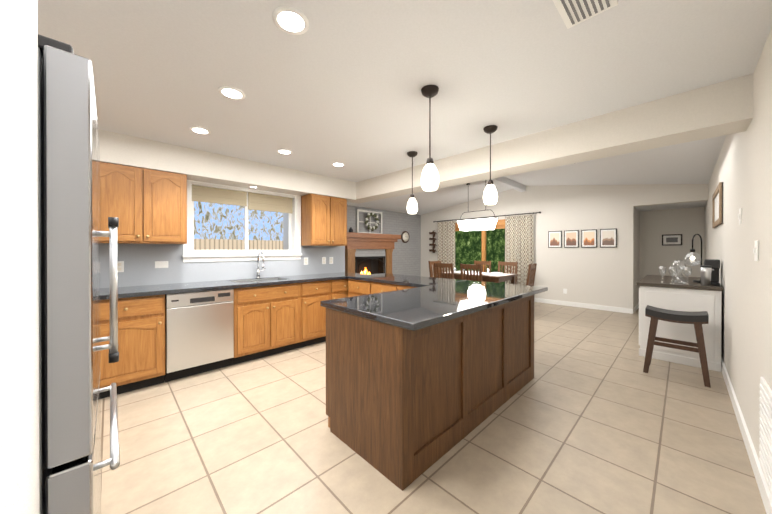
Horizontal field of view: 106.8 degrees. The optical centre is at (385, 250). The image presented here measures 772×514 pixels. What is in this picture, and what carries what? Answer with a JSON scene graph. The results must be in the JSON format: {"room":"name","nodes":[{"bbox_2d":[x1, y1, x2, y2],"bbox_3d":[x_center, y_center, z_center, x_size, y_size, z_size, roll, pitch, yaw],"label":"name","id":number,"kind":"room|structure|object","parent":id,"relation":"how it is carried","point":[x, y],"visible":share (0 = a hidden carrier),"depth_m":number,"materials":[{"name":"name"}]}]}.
{"room":"kitchen","nodes":[
{"label":"kitchen","id":0,"kind":"room"},
{"bbox_2d":[0,0,39,513],"bbox_3d":[-0.679,0.096,-0.179,1.000,2.420,1.290,0,0,-44],"label":"wall","id":1,"kind":"structure","parent":0,"point":[19,372],"depth_m":0.50,"materials":[{"name":"paint"}]},
{"bbox_2d":[283,213,287,252],"bbox_3d":[-1.687,-0.265,5.825,0.200,3.100,2.200,0,0,-44],"label":"wall","id":2,"kind":"structure","parent":0,"point":[285,231],"depth_m":6.18,"materials":[{"name":"paint"}]},
{"bbox_2d":[347,205,420,275],"bbox_3d":[-0.522,-0.274,8.335,4.960,3.100,0.200,0,0,-44],"label":"wall","id":3,"kind":"structure","parent":0,"point":[406,258],"depth_m":9.12,"materials":[{"name":"grey brick"}]},
{"bbox_2d":[401,231,409,242],"bbox_3d":[0.629,-0.447,9.273,0.380,0.380,0.038,0,0,-44],"label":"wall clock","id":4,"kind":"object","parent":3,"relation":"attached to","point":[405,236],"visible":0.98,"depth_m":9.25,"materials":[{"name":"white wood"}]},
{"bbox_2d":[38,0,771,214],"bbox_3d":[0.381,-1.450,4.481,9.000,0.640,7.000,0,0,-44],"label":"ceiling","id":5,"kind":"structure","parent":0,"point":[342,81],"depth_m":1.81,"materials":[{"name":"paint"}]},
{"bbox_2d":[189,126,210,133],"bbox_3d":[-1.732,-1.119,2.669,0.169,0.007,0.169,0,0,40],"label":"recessed light","id":6,"kind":"object","parent":5,"relation":"in","point":[199,130],"depth_m":2.66,"materials":[{"name":"white"}]},
{"bbox_2d":[98,129,355,201],"bbox_3d":[-1.969,-0.982,3.528,3.790,0.290,0.315,0,0,-44],"label":"soffit","id":7,"kind":"structure","parent":5,"relation":"attached to","point":[190,163],"depth_m":3.32,"materials":[{"name":"paint"}]},
{"bbox_2d":[218,86,244,99],"bbox_3d":[-1.093,-1.117,2.035,0.169,0.007,0.169,0,0,40],"label":"recessed light","id":8,"kind":"object","parent":5,"relation":"in","point":[233,93],"depth_m":2.03,"materials":[{"name":"white"}]},
{"bbox_2d":[277,149,291,153],"bbox_3d":[-1.148,-1.121,3.245,0.169,0.007,0.169,0,0,40],"label":"recessed light","id":9,"kind":"object","parent":5,"relation":"in","point":[282,151],"depth_m":3.23,"materials":[{"name":"white"}]},
{"bbox_2d":[272,6,308,34],"bbox_3d":[-0.462,-1.115,1.393,0.169,0.007,0.169,0,0,40],"label":"recessed light","id":10,"kind":"object","parent":5,"relation":"in","point":[290,20],"depth_m":1.39,"materials":[{"name":"white"}]},
{"bbox_2d":[332,162,344,166],"bbox_3d":[-0.623,-1.123,3.737,0.169,0.007,0.169,0,0,40],"label":"recessed light","id":11,"kind":"object","parent":5,"relation":"in","point":[337,164],"depth_m":3.72,"materials":[{"name":"white"}]},
{"bbox_2d":[407,151,417,213],"bbox_3d":[0.302,-0.777,3.297,0.128,0.699,0.126,0,0,-44],"label":"pendant light","id":12,"kind":"object","parent":5,"relation":"hanging from","point":[412,207],"visible":1,"depth_m":3.26,"materials":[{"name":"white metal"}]},
{"bbox_2d":[421,85,438,190],"bbox_3d":[0.306,-0.772,1.995,0.128,0.699,0.126,0,0,-44],"label":"pendant light","id":13,"kind":"object","parent":5,"relation":"hanging from","point":[430,178],"visible":1,"depth_m":1.96,"materials":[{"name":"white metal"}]},
{"bbox_2d":[456,183,497,230],"bbox_3d":[2.098,-1.062,6.621,0.280,1.169,0.900,0,0,-44],"label":"chandelier","id":14,"kind":"object","parent":5,"relation":"hanging from","point":[489,223],"visible":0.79,"depth_m":6.47,"materials":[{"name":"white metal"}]},
{"bbox_2d":[483,125,497,204],"bbox_3d":[0.954,-0.774,2.619,0.128,0.699,0.126,0,0,-44],"label":"pendant light","id":15,"kind":"object","parent":5,"relation":"hanging from","point":[490,196],"visible":1,"depth_m":2.58,"materials":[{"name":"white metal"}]},
{"bbox_2d":[487,177,525,191],"bbox_3d":[1.942,-1.597,5.844,4.460,0.145,0.120,0,0,-44],"label":"ridge beam","id":16,"kind":"structure","parent":5,"relation":"attached to","point":[510,183],"depth_m":6.70,"materials":[{"name":"paint"}]},
{"bbox_2d":[348,73,752,203],"bbox_3d":[0.911,-1.027,3.486,0.300,0.360,4.370,0,0,-44],"label":"beam","id":17,"kind":"structure","parent":5,"relation":"attached to","point":[717,109],"depth_m":2.39,"materials":[{"name":"paint"}]},
{"bbox_2d":[553,0,617,28],"bbox_3d":[0.872,-1.113,1.262,0.300,0.010,0.200,0,0,-44],"label":"ceiling vent","id":18,"kind":"object","parent":5,"relation":"in","point":[572,13],"visible":1,"depth_m":1.31,"materials":[{"name":"white metal"}]},
{"bbox_2d":[101,302,765,513],"bbox_3d":[0.796,1.328,4.925,10.200,0.080,7.050,0,0,-44],"label":"floor","id":19,"kind":"structure","parent":0,"point":[591,417],"depth_m":1.90,"materials":[{"name":"tile"}]},
{"bbox_2d":[38,34,119,513],"bbox_3d":[-1.268,0.404,0.726,0.865,1.797,0.791,0,0,-44],"label":"refrigerator","id":20,"kind":"object","parent":19,"relation":"on","point":[71,464],"visible":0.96,"depth_m":0.68,"materials":[{"name":"grey metal"}]},
{"bbox_2d":[100,296,164,398],"bbox_3d":[-2.537,0.856,2.769,0.580,0.880,0.610,0,0,-44],"label":"base cabinet","id":21,"kind":"object","parent":19,"relation":"on","point":[141,319],"depth_m":2.61,"materials":[{"name":"brown wood"}]},
{"bbox_2d":[100,280,243,299],"bbox_3d":[-2.519,0.396,2.767,1.925,0.040,0.635,0,0,-44],"label":"countertop","id":22,"kind":"structure","parent":21,"relation":"on","point":[160,289],"depth_m":2.86,"materials":[{"name":"grey stone"}]},
{"bbox_2d":[231,278,287,282],"bbox_3d":[-1.607,0.462,3.669,0.636,0.170,0.376,0,0,-44],"label":"sink","id":23,"kind":"object","parent":22,"relation":"in","point":[254,280],"visible":0.04,"depth_m":3.82,"materials":[{"name":"silver metal"}]},
{"bbox_2d":[164,289,233,381],"bbox_3d":[-2.105,0.858,3.179,0.600,0.872,0.618,0,0,-44],"label":"dishwasher","id":24,"kind":"object","parent":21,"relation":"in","point":[199,332],"visible":0.94,"depth_m":2.94,"materials":[{"name":"silver metal"}]},
{"bbox_2d":[232,292,303,364],"bbox_3d":[-1.606,0.943,3.666,0.785,0.700,0.610,0,0,-44],"label":"base cabinet","id":25,"kind":"object","parent":19,"relation":"on","point":[275,317],"depth_m":3.42,"materials":[{"name":"brown wood"}]},
{"bbox_2d":[280,280,331,346],"bbox_3d":[-1.159,0.851,4.096,0.455,0.880,0.610,0,0,-44],"label":"base cabinet","id":26,"kind":"object","parent":19,"relation":"on","point":[312,315],"depth_m":3.85,"materials":[{"name":"brown wood"}]},
{"bbox_2d":[276,272,366,283],"bbox_3d":[-0.927,0.391,4.300,1.215,0.040,0.635,0,0,-44],"label":"countertop","id":27,"kind":"structure","parent":26,"relation":"on","point":[342,275],"depth_m":4.04,"materials":[{"name":"grey stone"}]},
{"bbox_2d":[256,251,265,277],"bbox_3d":[-1.654,0.189,3.856,0.136,0.366,0.219,0,0,-44],"label":"faucet","id":28,"kind":"object","parent":27,"relation":"on","point":[258,271],"visible":1,"depth_m":3.87,"materials":[{"name":"silver metal"}]},
{"bbox_2d":[332,280,347,298],"bbox_3d":[-0.831,0.850,4.411,0.455,0.880,0.610,0,0,-44],"label":"base cabinet","id":29,"kind":"object","parent":19,"relation":"on","point":[339,287],"depth_m":4.15,"materials":[{"name":"brown wood"}]},
{"bbox_2d":[345,232,400,273],"bbox_3d":[-0.401,0.403,7.967,2.020,1.750,0.498,0,0,-44],"label":"fireplace","id":30,"kind":"object","parent":19,"relation":"on","point":[368,253],"visible":0.46,"depth_m":7.94,"materials":[{"name":"brown wood"}]},
{"bbox_2d":[357,209,381,233],"bbox_3d":[-0.432,-0.808,8.168,0.940,0.670,0.100,0,0,-44],"label":"frame","id":31,"kind":"object","parent":30,"relation":"on","point":[369,215],"visible":1,"depth_m":8.17,"materials":[{"name":"white"}]},
{"bbox_2d":[320,277,533,490],"bbox_3d":[-0.019,0.854,3.082,1.970,0.882,2.361,0,0,-44],"label":"kitchen island","id":32,"kind":"object","parent":19,"relation":"on","point":[423,374],"depth_m":1.86,"materials":[{"name":"brown wood"}]},
{"bbox_2d":[356,273,455,284],"bbox_3d":[0.225,0.389,3.900,0.761,0.039,1.530,0,0,-44],"label":"countertop","id":33,"kind":"structure","parent":32,"relation":"on","point":[397,279],"depth_m":3.70,"materials":[{"name":"grey stone"}]},
{"bbox_2d":[320,281,547,332],"bbox_3d":[0.587,0.394,2.547,2.116,0.039,0.920,0,0,-44],"label":"island countertop","id":34,"kind":"structure","parent":32,"relation":"on","point":[425,306],"depth_m":2.13,"materials":[{"name":"grey stone"}]},
{"bbox_2d":[428,261,441,277],"bbox_3d":[1.435,0.770,7.318,0.470,1.020,0.525,0,0,-40],"label":"chair","id":35,"kind":"object","parent":19,"relation":"on","point":[431,271],"visible":0.29,"depth_m":7.39,"materials":[{"name":"brown wood"}]},
{"bbox_2d":[434,263,453,278],"bbox_3d":[1.412,0.773,6.450,0.470,1.020,0.525,0,0,41],"label":"chair","id":36,"kind":"object","parent":19,"relation":"on","point":[443,265],"visible":0.23,"depth_m":6.27,"materials":[{"name":"brown wood"}]},
{"bbox_2d":[460,264,482,281],"bbox_3d":[1.882,0.775,5.961,0.525,1.020,0.470,0,0,-44],"label":"chair","id":37,"kind":"object","parent":19,"relation":"on","point":[469,266],"visible":0.25,"depth_m":5.79,"materials":[{"name":"brown wood"}]},
{"bbox_2d":[439,272,518,283],"bbox_3d":[2.119,0.902,6.649,0.950,0.760,1.500,0,0,-44],"label":"dining table","id":38,"kind":"object","parent":19,"relation":"on","point":[497,279],"visible":0.33,"depth_m":6.15,"materials":[{"name":"brown wood"}]},
{"bbox_2d":[442,268,512,275],"bbox_3d":[2.119,0.467,6.647,0.860,0.110,1.400,0,0,-44],"label":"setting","id":39,"kind":"object","parent":38,"relation":"on","point":[488,273],"visible":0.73,"depth_m":6.56,"materials":[{"name":"white"}]},
{"bbox_2d":[474,260,490,271],"bbox_3d":[2.357,0.770,7.335,0.525,1.020,0.470,0,0,-44],"label":"chair","id":40,"kind":"object","parent":19,"relation":"on","point":[485,263],"visible":0.15,"depth_m":7.44,"materials":[{"name":"brown wood"}]},
{"bbox_2d":[498,261,517,283],"bbox_3d":[2.815,0.772,6.860,0.525,1.020,0.470,0,0,-44],"label":"chair","id":41,"kind":"object","parent":19,"relation":"on","point":[510,264],"visible":0.15,"depth_m":6.98,"materials":[{"name":"brown wood"}]},
{"bbox_2d":[526,263,536,285],"bbox_3d":[2.800,0.775,5.974,0.525,1.020,0.470,0,0,40],"label":"chair","id":42,"kind":"object","parent":19,"relation":"on","point":[531,274],"visible":0.38,"depth_m":5.79,"materials":[{"name":"brown wood"}]},
{"bbox_2d":[643,305,710,387],"bbox_3d":[3.026,0.955,2.997,0.328,0.680,0.480,0,0,-44],"label":"stool","id":43,"kind":"object","parent":19,"relation":"on","point":[696,319],"visible":1,"depth_m":2.93,"materials":[{"name":"brown wood"}]},
{"bbox_2d":[639,287,721,371],"bbox_3d":[3.529,0.861,3.473,0.501,0.864,0.668,0,0,-44],"label":"base cabinet","id":44,"kind":"object","parent":19,"relation":"on","point":[684,296],"depth_m":3.27,"materials":[{"name":"white wood"}]},
{"bbox_2d":[636,275,722,290],"bbox_3d":[3.884,0.408,3.820,1.540,0.040,0.690,0,0,-44],"label":"countertop","id":45,"kind":"structure","parent":44,"relation":"on","point":[649,280],"depth_m":3.46,"materials":[{"name":"grey stone"}]},
{"bbox_2d":[672,260,685,283],"bbox_3d":[3.523,0.248,3.445,0.130,0.280,0.128,0,0,-44],"label":"carafe","id":46,"kind":"object","parent":45,"relation":"on","point":[677,272],"visible":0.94,"depth_m":3.44,"materials":[{"name":"clear glass"}]},
{"bbox_2d":[684,234,701,282],"bbox_3d":[3.790,0.089,3.494,0.307,0.597,0.221,0,0,-44],"label":"lamp","id":47,"kind":"object","parent":45,"relation":"on","point":[692,258],"visible":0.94,"depth_m":3.48,"materials":[{"name":"black"}]},
{"bbox_2d":[700,265,711,285],"bbox_3d":[3.568,0.276,3.196,0.086,0.225,0.086,0,0,-44],"label":"tumbler","id":48,"kind":"object","parent":45,"relation":"on","point":[705,272],"visible":1,"depth_m":3.17,"materials":[{"name":"silver metal"}]},
{"bbox_2d":[703,259,719,285],"bbox_3d":[3.747,0.243,3.299,0.220,0.290,0.120,0,0,-44],"label":"coffee maker","id":49,"kind":"object","parent":45,"relation":"on","point":[714,264],"visible":0.75,"depth_m":3.25,"materials":[{"name":"black plastic"}]},
{"bbox_2d":[421,184,707,312],"bbox_3d":[3.540,-0.271,7.548,0.200,3.100,6.570,0,0,-44],"label":"wall","id":50,"kind":"structure","parent":0,"point":[598,275],"depth_m":6.50,"materials":[{"name":"paint"}]},
{"bbox_2d":[429,230,436,252],"bbox_3d":[1.549,-0.297,9.399,0.099,0.740,0.260,0,0,-44],"label":"wall rack","id":51,"kind":"object","parent":50,"relation":"attached to","point":[433,250],"visible":1,"depth_m":9.39,"materials":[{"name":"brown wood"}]},
{"bbox_2d":[455,219,504,281],"bbox_3d":[2.803,0.212,8.277,0.183,2.130,2.540,0,0,-44],"label":"window","id":52,"kind":"structure","parent":50,"relation":"in","point":[500,224],"depth_m":8.27,"materials":[{"name":"brown wood"}]},
{"bbox_2d":[433,212,540,221],"bbox_3d":[2.694,-0.943,8.202,0.108,0.050,3.239,0,0,-44],"label":"curtain rod","id":53,"kind":"object","parent":50,"relation":"attached to","point":[487,217],"visible":1,"depth_m":7.94,"materials":[{"name":"brown metal"}]},
{"bbox_2d":[437,219,454,278],"bbox_3d":[1.892,0.147,8.995,0.073,2.231,0.646,0,0,-44],"label":"curtain","id":54,"kind":"object","parent":53,"relation":"hanging from","point":[446,242],"visible":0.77,"depth_m":8.99,"materials":[{"name":"beige fabric"}]},
{"bbox_2d":[505,212,533,284],"bbox_3d":[3.428,0.152,7.399,0.069,2.231,0.716,0,0,-44],"label":"curtain","id":55,"kind":"object","parent":53,"relation":"hanging from","point":[519,239],"visible":0.83,"depth_m":7.37,"materials":[{"name":"beige fabric"}]},
{"bbox_2d":[548,231,561,247],"bbox_3d":[4.045,-0.273,6.860,0.026,0.400,0.290,0,0,-44],"label":"framed picture","id":56,"kind":"object","parent":50,"relation":"attached to","point":[554,239],"visible":0.98,"depth_m":6.85,"materials":[{"name":"grey paper"}]},
{"bbox_2d":[564,230,578,247],"bbox_3d":[4.280,-0.273,6.615,0.026,0.400,0.290,0,0,-44],"label":"framed picture","id":57,"kind":"object","parent":50,"relation":"attached to","point":[571,238],"visible":0.98,"depth_m":6.60,"materials":[{"name":"grey"}]},
{"bbox_2d":[534,298,632,313],"bbox_3d":[4.335,1.233,6.573,0.015,0.100,2.025,0,0,-44],"label":"baseboard","id":58,"kind":"structure","parent":50,"relation":"attached to","point":[591,306],"depth_m":6.42,"materials":[{"name":"white"}]},
{"bbox_2d":[581,229,596,247],"bbox_3d":[4.516,-0.272,6.370,0.026,0.400,0.290,0,0,-44],"label":"framed picture","id":59,"kind":"object","parent":50,"relation":"attached to","point":[588,238],"visible":1,"depth_m":6.36,"materials":[{"name":"grey"}]},
{"bbox_2d":[600,228,616,247],"bbox_3d":[4.752,-0.271,6.126,0.026,0.400,0.290,0,0,-44],"label":"framed picture","id":60,"kind":"object","parent":50,"relation":"attached to","point":[608,238],"visible":1,"depth_m":6.11,"materials":[{"name":"grey paper"}]},
{"bbox_2d":[634,207,641,306],"bbox_3d":[5.567,0.133,6.453,1.200,2.300,0.150,0,0,-44],"label":"wall","id":61,"kind":"structure","parent":0,"point":[637,214],"depth_m":6.39,"materials":[{"name":"paint"}]},
{"bbox_2d":[635,201,706,210],"bbox_3d":[5.899,-0.965,5.961,1.000,0.100,1.015,0,0,-44],"label":"ceiling","id":62,"kind":"structure","parent":0,"point":[674,206],"depth_m":5.92,"materials":[{"name":"paint"}]},
{"bbox_2d":[642,207,704,277],"bbox_3d":[6.340,0.133,6.372,0.200,2.300,0.990,0,0,-44],"label":"wall","id":63,"kind":"structure","parent":0,"point":[652,255],"depth_m":6.28,"materials":[{"name":"paint"}]},
{"bbox_2d":[662,234,681,245],"bbox_3d":[6.269,-0.239,6.282,0.024,0.245,0.320,0,0,-44],"label":"framed picture","id":64,"kind":"object","parent":63,"relation":"attached to","point":[671,239],"visible":1,"depth_m":6.28,"materials":[{"name":"grey"}]},
{"bbox_2d":[705,27,771,458],"bbox_3d":[3.162,-0.253,2.463,10.200,3.100,0.230,0,0,-44],"label":"wall","id":65,"kind":"structure","parent":0,"point":[742,170],"depth_m":1.92,"materials":[{"name":"paint"}]},
{"bbox_2d":[712,182,723,227],"bbox_3d":[4.079,-0.532,3.527,1.100,0.450,0.030,0,0,-44],"label":"frame","id":66,"kind":"object","parent":65,"relation":"attached to","point":[717,206],"visible":1,"depth_m":3.44,"materials":[{"name":"brown wood"}]},
{"bbox_2d":[738,208,741,224],"bbox_3d":[2.688,-0.262,2.176,0.080,0.120,0.012,0,0,-44],"label":"switch plate","id":67,"kind":"object","parent":65,"relation":"attached to","point":[740,210],"depth_m":2.15,"materials":[{"name":"white plastic"}]},
{"bbox_2d":[721,356,771,513],"bbox_3d":[3.364,1.246,2.834,9.000,0.100,0.015,0,0,-44],"label":"baseboard","id":68,"kind":"structure","parent":65,"relation":"attached to","point":[766,497],"depth_m":1.78,"materials":[{"name":"white wood"}]},
{"bbox_2d":[753,240,758,260],"bbox_3d":[2.183,-0.001,1.692,0.080,0.120,0.014,0,0,-44],"label":"switch plate","id":69,"kind":"object","parent":65,"relation":"attached to","point":[756,250],"depth_m":1.67,"materials":[{"name":"white plastic"}]},
{"bbox_2d":[759,377,771,496],"bbox_3d":[1.760,0.921,1.291,0.750,0.480,0.018,0,0,-44],"label":"air vent","id":70,"kind":"object","parent":65,"relation":"in","point":[765,427],"visible":1,"depth_m":1.42,"materials":[{"name":"white metal"}]},
{"bbox_3d":[-2.147,0.082,3.717,3.790,2.420,0.200,0,0,-44],"label":"wall","id":71,"kind":"structure","parent":0,"visible":0},
{"bbox_2d":[100,162,186,243],"bbox_3d":[-2.559,-0.452,2.951,0.802,0.754,0.310,0,0,-44],"label":"upper cabinet","id":72,"kind":"object","parent":71,"relation":"attached to","point":[146,206],"visible":0.5,"depth_m":2.85,"materials":[{"name":"brown wood"}]},
{"bbox_2d":[100,243,344,287],"bbox_3d":[-2.077,0.143,3.644,3.790,0.500,0.004,0,0,-44],"label":"backsplash","id":73,"kind":"structure","parent":71,"relation":"attached to","point":[139,260],"depth_m":3.40,"materials":[{"name":"paint"}]},
{"bbox_2d":[118,261,123,271],"bbox_3d":[-2.768,0.165,2.970,0.075,0.115,0.008,0,0,-44],"label":"outlet","id":74,"kind":"object","parent":73,"relation":"attached to","point":[120,263],"depth_m":2.98,"materials":[{"name":"white plastic"}]},
{"bbox_2d":[155,261,167,267],"bbox_3d":[-2.516,0.154,3.214,0.120,0.075,0.006,0,0,-44],"label":"outlet","id":75,"kind":"object","parent":73,"relation":"attached to","point":[161,264],"depth_m":3.21,"materials":[{"name":"white plastic"}]},
{"bbox_2d":[304,257,307,264],"bbox_3d":[-1.241,0.160,4.441,0.075,0.115,0.008,0,0,-44],"label":"outlet","id":76,"kind":"object","parent":73,"relation":"attached to","point":[305,258],"depth_m":4.44,"materials":[{"name":"white plastic"}]},
{"bbox_2d":[182,180,301,261],"bbox_3d":[-1.879,-0.378,3.905,1.500,1.020,0.180,0,0,-44],"label":"kitchen window","id":77,"kind":"structure","parent":71,"relation":"in","point":[255,199],"depth_m":3.88,"materials":[{"name":"white"}]},
{"bbox_2d":[301,194,346,245],"bbox_3d":[-0.949,-0.458,4.481,0.640,0.755,0.340,0,0,-44],"label":"upper cabinet","id":78,"kind":"object","parent":71,"relation":"attached to","point":[323,220],"visible":1,"depth_m":4.33,"materials":[{"name":"brown wood"}]},
{"label":"outside","id":79,"kind":"structure","parent":0,"visible":0},
{"bbox_2d":[194,201,282,252],"bbox_3d":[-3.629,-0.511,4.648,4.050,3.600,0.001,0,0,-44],"label":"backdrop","id":80,"kind":"structure","parent":79,"point":[218,226],"depth_m":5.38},
{"bbox_2d":[455,229,504,282],"bbox_3d":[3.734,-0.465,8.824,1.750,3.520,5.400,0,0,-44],"label":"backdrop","id":81,"kind":"structure","parent":79,"point":[468,247],"depth_m":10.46,"materials":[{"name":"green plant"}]}
]}

